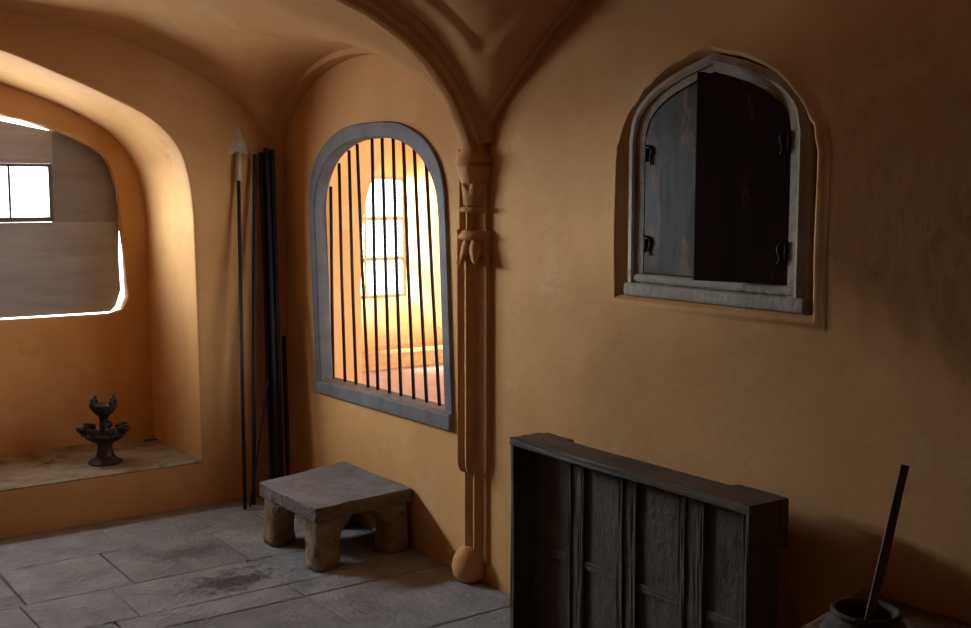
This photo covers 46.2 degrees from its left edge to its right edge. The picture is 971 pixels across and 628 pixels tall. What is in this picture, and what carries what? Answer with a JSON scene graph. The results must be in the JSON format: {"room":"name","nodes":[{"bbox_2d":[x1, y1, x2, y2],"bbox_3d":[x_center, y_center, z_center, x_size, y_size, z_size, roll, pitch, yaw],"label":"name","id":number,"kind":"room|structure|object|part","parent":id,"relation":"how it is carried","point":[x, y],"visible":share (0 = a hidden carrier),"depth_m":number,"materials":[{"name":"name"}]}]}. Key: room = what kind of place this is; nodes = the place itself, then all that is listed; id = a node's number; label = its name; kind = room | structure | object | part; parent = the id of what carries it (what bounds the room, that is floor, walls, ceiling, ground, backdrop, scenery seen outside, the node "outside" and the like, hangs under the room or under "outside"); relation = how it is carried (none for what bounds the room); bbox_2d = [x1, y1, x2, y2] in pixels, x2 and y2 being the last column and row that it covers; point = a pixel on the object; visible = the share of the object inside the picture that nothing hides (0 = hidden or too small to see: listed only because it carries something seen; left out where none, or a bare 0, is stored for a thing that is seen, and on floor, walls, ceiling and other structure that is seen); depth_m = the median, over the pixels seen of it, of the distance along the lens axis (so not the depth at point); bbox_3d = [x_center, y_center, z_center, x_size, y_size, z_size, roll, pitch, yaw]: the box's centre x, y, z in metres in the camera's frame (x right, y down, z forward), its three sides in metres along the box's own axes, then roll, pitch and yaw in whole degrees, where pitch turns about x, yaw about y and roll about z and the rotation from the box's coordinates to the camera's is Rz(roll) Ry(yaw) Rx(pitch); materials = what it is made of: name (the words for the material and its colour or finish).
{"room":"medieval castle room","nodes":[
{"label":"medieval castle room","id":0,"kind":"room"},
{"bbox_2d":[0,11,288,538],"bbox_3d":[-2.425,-0.415,5.044,3.200,2.950,0.750,-4,8,-36],"label":"wall","id":1,"kind":"structure","parent":0,"point":[169,355],"depth_m":5.49,"materials":[{"name":"paint"}]},
{"bbox_2d":[0,121,120,317],"bbox_3d":[-2.605,-0.450,5.291,1.824,0.982,0.052,-4,8,-36],"label":"window shutter","id":2,"kind":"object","parent":1,"relation":"in","point":[66,261],"depth_m":5.64,"materials":[{"name":"grey paint"}]},
{"bbox_3d":[-2.599,-0.561,5.271,1.142,0.282,0.032,-4,8,-36],"label":"pane frame","id":3,"kind":"part","parent":2,"relation":"part of","materials":[{"name":"grey paint"}]},
{"bbox_2d":[76,394,130,465],"bbox_3d":[-1.810,0.549,5.406,0.248,0.321,0.244,-4,8,-36],"label":"oil lamp","id":4,"kind":"object","parent":1,"relation":"on","point":[104,437],"visible":1,"depth_m":5.38,"materials":[{"name":"brown metal"}]},
{"bbox_3d":[-1.845,0.415,5.346,0.032,0.041,0.030,-2,6,-15],"label":"knob","id":5,"kind":"part","parent":4,"relation":"part of","materials":[{"name":"brown metal"}]},
{"bbox_3d":[-1.812,0.455,5.400,0.136,0.055,0.136,-4,8,-36],"label":"lamp shade","id":6,"kind":"part","parent":4,"relation":"part of","materials":[{"name":"brown metal"}]},
{"bbox_3d":[-1.812,0.588,5.414,0.202,0.046,0.202,-4,8,-36],"label":"lamp shade","id":7,"kind":"part","parent":4,"relation":"part of","materials":[{"name":"brown metal"}]},
{"bbox_3d":[-1.812,0.534,5.408,0.060,0.106,0.060,-4,8,-36],"label":"stem","id":8,"kind":"part","parent":4,"relation":"part of","materials":[{"name":"brown metal"}]},
{"bbox_3d":[-1.812,0.642,5.420,0.086,0.062,0.086,-4,8,-36],"label":"stem","id":9,"kind":"part","parent":4,"relation":"part of","materials":[{"name":"brown metal"}]},
{"bbox_3d":[-1.763,0.413,5.363,0.030,0.041,0.032,-2,6,-15],"label":"knob","id":10,"kind":"part","parent":4,"relation":"part of","materials":[{"name":"brown metal"}]},
{"bbox_2d":[0,495,509,627],"bbox_3d":[-0.363,1.317,2.355,3.100,0.120,6.400,-4,8,-36],"label":"floor","id":11,"kind":"structure","parent":0,"point":[208,565],"depth_m":4.39,"materials":[{"name":"grey stone"}]},
{"bbox_2d":[228,124,248,509],"bbox_3d":[-1.180,0.008,5.410,0.098,1.826,0.238,0,6,0],"label":"spear","id":12,"kind":"object","parent":11,"relation":"on","point":[238,146],"visible":1,"depth_m":5.41,"materials":[{"name":"metal"}]},
{"bbox_2d":[235,152,241,180],"bbox_3d":[-1.179,-0.703,5.423,0.035,0.139,0.043,-4,8,-36],"label":"socket","id":13,"kind":"object","parent":12,"relation":"attached to","point":[238,172],"depth_m":5.41,"materials":[{"name":"metal"}]},
{"bbox_2d":[252,154,255,504],"bbox_3d":[-1.112,0.076,5.471,0.020,1.679,0.175,0,6,3],"label":"pole","id":14,"kind":"object","parent":11,"relation":"on","point":[254,155],"visible":1,"depth_m":5.46,"materials":[{"name":"black metal"}]},
{"bbox_2d":[249,380,268,507],"bbox_3d":[-1.086,0.619,5.453,0.012,0.596,0.160,3,7,28],"label":"rod","id":15,"kind":"object","parent":11,"relation":"on","point":[266,387],"visible":1,"depth_m":5.45,"materials":[{"name":"metal"}]},
{"bbox_2d":[258,152,274,479],"bbox_3d":[-1.057,0.062,5.511,0.025,1.680,0.147,-2,7,-21],"label":"pole","id":16,"kind":"object","parent":11,"relation":"on","point":[261,154],"visible":0.79,"depth_m":5.50,"materials":[{"name":"black metal"}]},
{"bbox_2d":[264,148,269,317],"bbox_3d":[-1.038,0.049,5.529,0.025,1.702,0.144,-2,7,-21],"label":"pole","id":17,"kind":"object","parent":11,"relation":"on","point":[265,149],"visible":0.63,"depth_m":5.50,"materials":[{"name":"black metal"}]},
{"bbox_2d":[269,150,272,250],"bbox_3d":[-1.016,0.053,5.551,0.026,1.690,0.138,-2,7,-20],"label":"pole","id":18,"kind":"object","parent":11,"relation":"on","point":[269,150],"visible":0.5,"depth_m":5.51,"materials":[{"name":"black metal"}]},
{"bbox_2d":[264,151,279,477],"bbox_3d":[-1.028,0.061,5.492,0.024,1.685,0.147,-2,6,-19],"label":"pole","id":19,"kind":"object","parent":11,"relation":"on","point":[266,153],"visible":0.79,"depth_m":5.48,"materials":[{"name":"black metal"}]},
{"bbox_2d":[270,149,283,476],"bbox_3d":[-1.008,0.054,5.511,0.024,1.696,0.143,-2,6,-19],"label":"pole","id":20,"kind":"object","parent":11,"relation":"on","point":[272,151],"visible":0.79,"depth_m":5.50,"materials":[{"name":"black metal"}]},
{"bbox_2d":[282,336,289,475],"bbox_3d":[-0.975,0.503,5.569,0.023,0.790,0.104,-2,6,-16],"label":"pole","id":21,"kind":"object","parent":11,"relation":"on","point":[284,355],"visible":0.79,"depth_m":5.56,"materials":[{"name":"black metal"}]},
{"bbox_2d":[259,461,411,571],"bbox_3d":[-0.661,0.852,4.876,0.484,0.266,0.642,-4,8,-36],"label":"stone bench","id":22,"kind":"object","parent":11,"relation":"on","point":[326,500],"visible":1,"depth_m":4.74,"materials":[{"name":"grey stone"}]},
{"bbox_3d":[-0.828,0.881,4.885,0.205,0.206,0.266,-4,8,-36],"label":"leg","id":23,"kind":"part","parent":22,"relation":"part of","materials":[{"name":"stone"}]},
{"bbox_3d":[-0.658,0.906,4.650,0.206,0.206,0.249,-4,8,-36],"label":"leg","id":24,"kind":"part","parent":22,"relation":"part of","materials":[{"name":"stone"}]},
{"bbox_3d":[-0.661,0.752,4.865,0.484,0.064,0.642,-4,8,-36],"label":"seat","id":25,"kind":"part","parent":22,"relation":"part of","materials":[{"name":"grey stone"}]},
{"bbox_3d":[-0.652,0.859,5.094,0.200,0.206,0.277,-4,8,-36],"label":"leg","id":26,"kind":"part","parent":22,"relation":"part of","materials":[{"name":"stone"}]},
{"bbox_3d":[-0.461,0.887,4.831,0.204,0.206,0.250,-4,8,-36],"label":"leg","id":27,"kind":"part","parent":22,"relation":"part of","materials":[{"name":"stone"}]},
{"bbox_2d":[509,432,788,627],"bbox_3d":[0.447,0.791,3.448,0.165,0.690,1.035,-4,8,-36],"label":"wooden box","id":28,"kind":"object","parent":11,"relation":"on","point":[600,539],"visible":1,"depth_m":3.43,"materials":[{"name":"brown wood"}]},
{"bbox_3d":[0.460,0.788,3.458,0.028,0.635,0.984,-4,8,-36],"label":"panel","id":29,"kind":"part","parent":28,"relation":"part of","materials":[{"name":"wood"}]},
{"bbox_2d":[801,590,970,627],"bbox_3d":[1.033,1.014,2.355,0.683,0.481,1.188,-4,8,-36],"label":"platform","id":30,"kind":"object","parent":11,"relation":"on","point":[913,617],"visible":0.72,"depth_m":2.75,"materials":[{"name":"brown stone"}]},
{"bbox_2d":[820,597,906,627],"bbox_3d":[0.825,0.699,2.472,0.192,0.122,0.192,-4,8,-36],"label":"pot","id":31,"kind":"object","parent":30,"relation":"on","point":[850,612],"visible":0.96,"depth_m":2.48,"materials":[{"name":"ceramic"}]},
{"bbox_2d":[864,464,909,619],"bbox_3d":[0.850,0.528,2.436,0.094,0.422,0.008,1,6,7],"label":"stick","id":32,"kind":"object","parent":31,"relation":"in","point":[885,550],"visible":0.95,"depth_m":2.43,"materials":[{"name":"black wood"}]},
{"bbox_2d":[0,0,572,139],"bbox_3d":[-0.366,-0.821,2.130,3.166,0.888,6.459,-4,8,-36],"label":"ceiling","id":33,"kind":"structure","parent":0,"point":[254,52],"depth_m":4.61,"materials":[{"name":"paint"}]},
{"bbox_2d":[330,138,398,383],"bbox_3d":[-0.706,-0.669,8.119,3.300,2.800,0.160,-4,8,-36],"label":"wall","id":34,"kind":"structure","parent":0,"point":[364,147],"depth_m":7.89,"materials":[{"name":"paint"}]},
{"bbox_2d":[361,141,442,351],"bbox_3d":[-0.861,-0.770,9.056,2.450,2.800,0.450,-4,8,-36],"label":"wall","id":35,"kind":"structure","parent":0,"point":[425,265],"depth_m":9.28,"materials":[{"name":"paint"}]},
{"bbox_2d":[361,176,405,298],"bbox_3d":[-0.978,-0.618,9.192,0.750,0.990,0.040,-4,8,-36],"label":"window","id":36,"kind":"structure","parent":35,"relation":"in","point":[401,257],"depth_m":9.35,"materials":[{"name":"paint"}]},
{"bbox_2d":[362,345,442,371],"bbox_3d":[-0.522,0.333,9.002,2.000,0.118,0.226,-4,8,-36],"label":"trim","id":37,"kind":"structure","parent":35,"relation":"attached to","point":[405,352],"depth_m":8.81,"materials":[{"name":"paint"}]},
{"bbox_2d":[362,363,444,403],"bbox_3d":[0.356,0.746,6.877,3.300,0.250,5.650,-4,8,-36],"label":"floor","id":38,"kind":"structure","parent":0,"point":[418,370],"depth_m":8.20,"materials":[{"name":"tile"}]},
{"bbox_2d":[284,0,970,627],"bbox_3d":[0.377,-0.282,3.806,0.112,2.950,8.250,-4,8,-36],"label":"wall","id":39,"kind":"structure","parent":0,"point":[821,410],"depth_m":3.29,"materials":[{"name":"paint"}]},
{"bbox_2d":[271,47,378,163],"bbox_3d":[-0.572,-0.927,4.942,0.090,0.520,1.487,-4,8,-36],"label":"trim","id":40,"kind":"structure","parent":39,"relation":"attached to","point":[314,72],"depth_m":5.32,"materials":[{"name":"paint"}]},
{"bbox_2d":[309,121,454,430],"bbox_3d":[-0.443,-0.203,4.949,0.122,1.245,1.209,-4,8,-36],"label":"window","id":41,"kind":"structure","parent":39,"relation":"in","point":[442,416],"depth_m":4.99,"materials":[{"name":"grey paint"}]},
{"bbox_3d":[-0.432,0.380,4.996,0.122,0.075,1.153,-4,8,-36],"label":"sill rail","id":42,"kind":"part","parent":41,"relation":"part of","materials":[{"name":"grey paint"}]},
{"bbox_2d":[331,0,494,147],"bbox_3d":[-1.239,-0.940,3.334,3.255,0.835,0.190,-4,8,-36],"label":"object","id":43,"kind":"structure","parent":39,"relation":"attached to","point":[469,119],"depth_m":4.05,"materials":[{"name":"paint"}]},
{"bbox_2d":[452,137,493,582],"bbox_3d":[-0.026,0.190,4.339,0.192,1.702,0.188,-4,8,-36],"label":"column","id":44,"kind":"structure","parent":39,"relation":"attached to","point":[474,166],"depth_m":4.29,"materials":[{"name":"paint"}]},
{"bbox_3d":[-0.060,0.964,4.425,0.140,0.144,0.140,-4,8,-36],"label":"bulb","id":45,"kind":"part","parent":44,"relation":"part of","materials":[{"name":"paint"}]},
{"bbox_2d":[488,0,584,124],"bbox_3d":[0.633,-0.860,3.303,0.050,0.635,2.181,-4,8,-36],"label":"trim","id":46,"kind":"structure","parent":39,"relation":"attached to","point":[574,5],"depth_m":3.94,"materials":[{"name":"paint"}]},
{"bbox_2d":[624,53,817,313],"bbox_3d":[0.640,-0.390,3.304,0.113,0.727,0.716,-4,8,-36],"label":"window","id":47,"kind":"structure","parent":39,"relation":"in","point":[723,172],"depth_m":3.21,"materials":[{"name":"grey stone"}]},
{"bbox_2d":[644,74,715,276],"bbox_3d":[0.585,-0.411,3.437,0.016,0.592,0.279,-4,8,-36],"label":"shutter","id":48,"kind":"object","parent":47,"relation":"attached to","point":[670,109],"depth_m":3.46,"materials":[{"name":"brown wood"}]},
{"bbox_3d":[0.669,-0.089,3.358,0.040,0.030,0.670,-4,8,-36],"label":"sill moulding","id":49,"kind":"part","parent":47,"relation":"part of","materials":[{"name":"grey wood"}]},
{"bbox_2d":[693,72,790,284],"bbox_3d":[0.720,-0.385,3.181,0.287,0.594,0.016,5,8,37],"label":"shutter","id":50,"kind":"object","parent":47,"relation":"attached to","point":[742,221],"depth_m":3.17,"materials":[{"name":"brown wood"}]},
{"bbox_2d":[717,73,781,103],"bbox_3d":[0.754,-0.416,3.414,0.060,1.100,1.200,-4,8,-36],"label":"trim","id":51,"kind":"structure","parent":39,"relation":"attached to","point":[719,74],"depth_m":3.33,"materials":[{"name":"paint"}]}
]}

